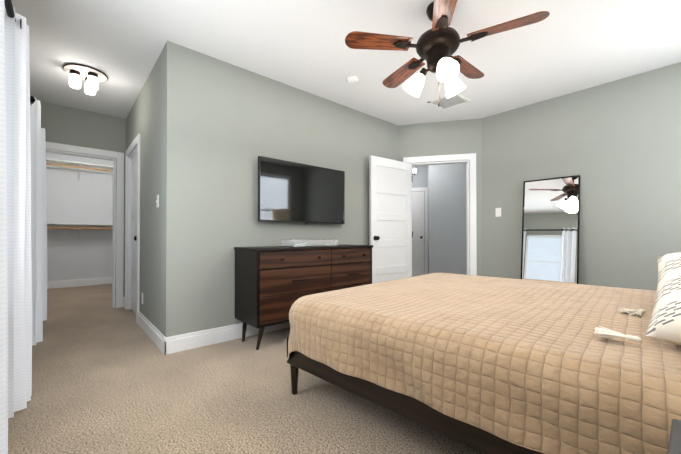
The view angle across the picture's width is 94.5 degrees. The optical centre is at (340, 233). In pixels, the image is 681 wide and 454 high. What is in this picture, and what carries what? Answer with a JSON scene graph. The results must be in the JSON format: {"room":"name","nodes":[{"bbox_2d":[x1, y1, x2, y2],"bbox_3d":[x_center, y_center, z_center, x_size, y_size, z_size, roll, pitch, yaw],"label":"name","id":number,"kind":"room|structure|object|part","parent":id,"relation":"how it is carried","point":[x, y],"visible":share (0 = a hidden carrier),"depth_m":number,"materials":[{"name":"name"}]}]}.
{"room":"bedroom","nodes":[
{"label":"bedroom","id":0,"kind":"room"},
{"bbox_2d":[46,152,112,280],"bbox_3d":[-5.032,-0.275,6.236,3.000,2.600,0.100,0,-1,-41],"label":"wall","id":1,"kind":"structure","parent":0,"point":[71,198],"depth_m":6.11,"materials":[{"name":"paint"}]},
{"bbox_2d":[46,158,112,239],"bbox_3d":[-4.897,-0.606,6.085,2.800,1.458,0.310,0,-1,-41],"label":"closet shelf","id":2,"kind":"object","parent":1,"relation":"attached to","point":[63,162],"visible":0.29,"depth_m":6.04,"materials":[{"name":"white wood"}]},
{"bbox_2d":[46,163,112,229],"bbox_3d":[-4.814,-0.672,5.992,2.700,1.184,0.033,0,-1,-41],"label":"rods","id":3,"kind":"object","parent":2,"relation":"attached to","point":[82,168],"visible":0.52,"depth_m":5.88,"materials":[{"name":"brown wood"}]},
{"bbox_2d":[47,277,111,288],"bbox_3d":[-4.994,0.954,6.183,2.800,0.140,0.016,0,-1,-41],"label":"baseboard","id":4,"kind":"structure","parent":1,"relation":"attached to","point":[105,280],"depth_m":6.10,"materials":[{"name":"white wood"}]},
{"bbox_2d":[40,101,125,307],"bbox_3d":[-3.361,-0.293,4.071,1.150,2.600,0.100,0,-1,-41],"label":"wall","id":5,"kind":"structure","parent":0,"point":[60,124],"depth_m":4.07,"materials":[{"name":"paint"}]},
{"bbox_2d":[45,141,123,307],"bbox_3d":[-3.352,-0.053,4.063,0.905,2.120,0.120,0,-1,-41],"label":"trim","id":6,"kind":"structure","parent":5,"relation":"attached to","point":[118,222],"depth_m":4.27,"materials":[{"name":"white wood"}]},
{"bbox_2d":[126,48,163,333],"bbox_3d":[-2.201,-0.297,3.546,0.100,2.600,2.220,0,-1,-41],"label":"wall","id":7,"kind":"structure","parent":0,"point":[145,119],"depth_m":3.05,"materials":[{"name":"paint"}]},
{"bbox_2d":[125,134,139,323],"bbox_3d":[-2.535,-0.054,3.909,0.120,2.120,0.990,0,-1,-41],"label":"door frame","id":8,"kind":"structure","parent":7,"relation":"attached to","point":[128,167],"depth_m":4.17,"materials":[{"name":"white wood"}]},
{"bbox_2d":[131,153,136,312],"bbox_3d":[-2.549,-0.011,3.896,0.103,2.008,0.770,0,-1,-41],"label":"bathroom door","id":9,"kind":"structure","parent":7,"relation":"in","point":[133,230],"depth_m":4.07,"materials":[{"name":"white wood"}]},
{"bbox_2d":[138,311,163,351],"bbox_3d":[-1.848,0.928,3.047,0.016,0.140,1.200,0,-1,-41],"label":"baseboard","id":10,"kind":"structure","parent":7,"relation":"attached to","point":[154,334],"depth_m":2.98,"materials":[{"name":"white wood"}]},
{"bbox_2d":[156,194,158,207],"bbox_3d":[-1.657,-0.293,2.839,0.016,0.116,0.072,0,-1,-41],"label":"light switch","id":11,"kind":"object","parent":7,"relation":"attached to","point":[157,204],"visible":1,"depth_m":2.84,"materials":[{"name":"white plastic"}]},
{"bbox_2d":[162,322,289,354],"bbox_3d":[-0.282,0.933,3.598,3.097,0.140,0.020,0,-1,-41],"label":"baseboard","id":12,"kind":"structure","parent":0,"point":[176,343],"depth_m":2.80,"materials":[{"name":"white wood"}]},
{"bbox_2d":[8,284,482,453],"bbox_3d":[0.177,1.046,5.146,9.400,0.060,9.600,0,-1,-41],"label":"floor","id":13,"kind":"structure","parent":0,"point":[107,378],"depth_m":1.84,"materials":[{"name":"carpet"}]},
{"bbox_2d":[234,244,372,349],"bbox_3d":[-0.309,0.567,3.235,1.416,0.878,0.485,0,-1,-41],"label":"dresser","id":14,"kind":"object","parent":13,"relation":"on","point":[273,284],"visible":0.81,"depth_m":2.85,"materials":[{"name":"brown wood"}]},
{"bbox_2d":[280,239,337,246],"bbox_3d":[-0.314,0.092,3.237,0.569,0.068,0.249,0,-1,-41],"label":"mirrored tray","id":15,"kind":"object","parent":14,"relation":"on","point":[306,242],"visible":1,"depth_m":3.11,"materials":[{"name":"silver metal"}]},
{"bbox_2d":[286,252,680,453],"bbox_3d":[1.108,0.432,1.916,2.248,1.109,2.075,0,-1,44],"label":"bed","id":16,"kind":"object","parent":13,"relation":"on","point":[489,365],"visible":1,"depth_m":1.21,"materials":[{"name":"beige fabric"}]},
{"bbox_3d":[1.128,0.463,1.896,2.180,1.048,1.990,0,-1,44],"label":"frame","id":17,"kind":"part","parent":16,"relation":"part of","materials":[{"name":"brown wood"}]},
{"bbox_2d":[645,252,680,344],"bbox_3d":[1.402,0.222,1.026,0.550,0.150,0.550,-34,21,-36],"label":"pillow","id":18,"kind":"object","parent":16,"relation":"on","point":[665,321],"depth_m":1.10,"materials":[{"name":"white fabric"}]},
{"bbox_2d":[520,175,579,283],"bbox_3d":[2.400,0.177,3.624,0.245,1.652,0.570,0,-1,-41],"label":"mirror","id":19,"kind":"object","parent":13,"relation":"on","point":[550,230],"visible":0.6,"depth_m":3.63,"materials":[{"name":"black metal"}]},
{"bbox_2d":[667,419,680,453],"bbox_3d":[0.673,0.677,0.300,0.484,0.598,0.546,0,-1,-41],"label":"nightstand","id":20,"kind":"object","parent":13,"relation":"on","point":[674,445],"visible":1,"depth_m":0.58,"materials":[{"name":"grey paint"}]},
{"bbox_2d":[163,41,397,336],"bbox_3d":[-0.331,-0.297,3.646,3.040,2.600,0.100,0,-1,-41],"label":"wall","id":21,"kind":"structure","parent":0,"point":[226,124],"depth_m":2.95,"materials":[{"name":"paint"}]},
{"bbox_2d":[258,156,344,223],"bbox_3d":[-0.396,-0.432,3.463,1.120,0.648,0.087,0,-1,-41],"label":"screen","id":22,"kind":"object","parent":21,"relation":"attached to","point":[291,192],"visible":1,"depth_m":3.37,"materials":[{"name":"black"}]},
{"bbox_2d":[12,0,680,167],"bbox_3d":[0.177,-1.614,5.168,9.400,0.060,9.600,0,-1,-41],"label":"ceiling","id":23,"kind":"structure","parent":0,"point":[564,47],"depth_m":2.68,"materials":[{"name":"paint"}]},
{"bbox_2d":[63,63,107,94],"bbox_3d":[-2.526,-1.513,3.123,0.348,0.176,0.348,0,-1,-41],"label":"flush-mount light","id":24,"kind":"object","parent":23,"relation":"attached to","point":[92,77],"visible":0.98,"depth_m":3.06,"materials":[{"name":"beige glass"}]},
{"bbox_2d":[346,76,358,84],"bbox_3d":[0.126,-1.581,3.258,0.130,0.037,0.130,0,-1,-41],"label":"smoke detector","id":25,"kind":"object","parent":23,"relation":"attached to","point":[352,80],"visible":1,"depth_m":3.22,"materials":[{"name":"white plastic"}]},
{"bbox_2d":[345,0,549,106],"bbox_3d":[0.727,-1.250,2.272,1.224,0.716,1.272,0,-1,-41],"label":"fan","id":26,"kind":"object","parent":23,"relation":"hanging from","point":[436,46],"visible":1,"depth_m":2.16,"materials":[{"name":"brown wood"}]},
{"bbox_3d":[0.261,-1.331,2.185,0.465,0.007,0.148,0,-11,-7],"label":"blade","id":27,"kind":"part","parent":26,"relation":"part of","materials":[{"name":"brown wood"}]},
{"bbox_3d":[0.510,-1.328,2.628,0.148,0.007,0.465,12,-6,-24],"label":"blade","id":28,"kind":"part","parent":26,"relation":"part of","materials":[{"name":"brown wood"}]},
{"bbox_3d":[0.691,-1.383,2.236,0.300,0.451,0.300,0,-1,-41],"label":"motor","id":29,"kind":"part","parent":26,"relation":"part of","materials":[{"name":"brown metal"}]},
{"bbox_3d":[0.605,-1.334,1.811,0.148,0.007,0.465,-11,-3,11],"label":"blade","id":30,"kind":"part","parent":26,"relation":"part of","materials":[{"name":"brown wood"}]},
{"bbox_3d":[1.009,-1.328,2.528,0.465,0.007,0.148,0,10,-43],"label":"blade","id":31,"kind":"part","parent":26,"relation":"part of","materials":[{"name":"brown wood"}]},
{"bbox_3d":[1.067,-1.333,2.023,0.465,0.007,0.148,0,10,29],"label":"blade","id":32,"kind":"part","parent":26,"relation":"part of","materials":[{"name":"brown wood"}]},
{"bbox_2d":[428,93,469,109],"bbox_3d":[1.308,-1.590,3.792,0.360,0.011,0.360,0,-1,-41],"label":"ceiling vent","id":33,"kind":"object","parent":23,"relation":"in","point":[466,100],"visible":0.85,"depth_m":3.78,"materials":[{"name":"white plastic"}]},
{"bbox_2d":[412,163,466,274],"bbox_3d":[1.866,-0.277,5.975,3.300,2.600,2.950,0,0,14],"label":"wall","id":34,"kind":"structure","parent":0,"point":[445,184],"depth_m":5.92,"materials":[{"name":"paint"}]},
{"bbox_2d":[412,191,424,276],"bbox_3d":[1.574,0.019,7.447,0.478,2.008,0.679,0,-1,-41],"label":"hall door","id":35,"kind":"structure","parent":34,"relation":"in","point":[418,257],"depth_m":7.37,"materials":[{"name":"white wood"}]},
{"bbox_2d":[412,187,427,273],"bbox_3d":[1.576,-0.025,7.457,0.990,2.120,0.020,0,0,14],"label":"door frame","id":36,"kind":"structure","parent":34,"relation":"attached to","point":[426,225],"depth_m":7.34,"materials":[{"name":"white wood"}]},
{"bbox_2d":[398,118,481,275],"bbox_3d":[1.407,-0.289,4.518,1.277,2.600,0.100,0,0,14],"label":"wall","id":37,"kind":"structure","parent":0,"point":[443,138],"depth_m":4.43,"materials":[{"name":"paint"}]},
{"bbox_2d":[369,155,412,283],"bbox_3d":[0.687,-0.007,4.327,0.798,2.008,0.170,0,-1,-41],"label":"bedroom door","id":38,"kind":"structure","parent":37,"relation":"in","point":[390,212],"depth_m":4.27,"materials":[{"name":"white wood"}]},
{"bbox_2d":[403,153,476,274],"bbox_3d":[1.408,-0.050,4.516,0.990,2.120,0.140,0,0,14],"label":"door frame","id":39,"kind":"structure","parent":37,"relation":"attached to","point":[443,159],"depth_m":4.37,"materials":[{"name":"white wood"}]},
{"bbox_2d":[482,62,680,290],"bbox_3d":[2.861,-0.299,3.362,0.100,2.600,2.660,0,-1,-41],"label":"wall","id":40,"kind":"structure","parent":0,"point":[615,145],"depth_m":3.35,"materials":[{"name":"paint"}]},
{"bbox_2d":[496,208,500,216],"bbox_3d":[2.087,-0.282,4.160,0.008,0.116,0.072,0,-1,-41],"label":"light switch","id":41,"kind":"object","parent":40,"relation":"attached to","point":[498,212],"visible":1,"depth_m":4.16,"materials":[{"name":"white plastic"}]},
{"bbox_3d":[-1.801,-0.314,1.501,0.100,2.600,6.020,0,-1,-41],"label":"wall","id":42,"kind":"structure","parent":0,"visible":0},
{"bbox_2d":[0,0,31,453],"bbox_3d":[-1.533,-0.123,1.402,0.173,2.175,1.555,0,-1,-41],"label":"curtain","id":43,"kind":"object","parent":42,"relation":"attached to","point":[15,289],"visible":1,"depth_m":1.71,"materials":[{"name":"white fabric"}]},
{"bbox_2d":[30,96,46,344],"bbox_3d":[-3.118,-0.108,3.204,0.173,2.175,1.435,0,-1,-41],"label":"curtain","id":44,"kind":"object","parent":42,"relation":"attached to","point":[38,226],"visible":0.67,"depth_m":2.83,"materials":[{"name":"white fabric"}]}
]}

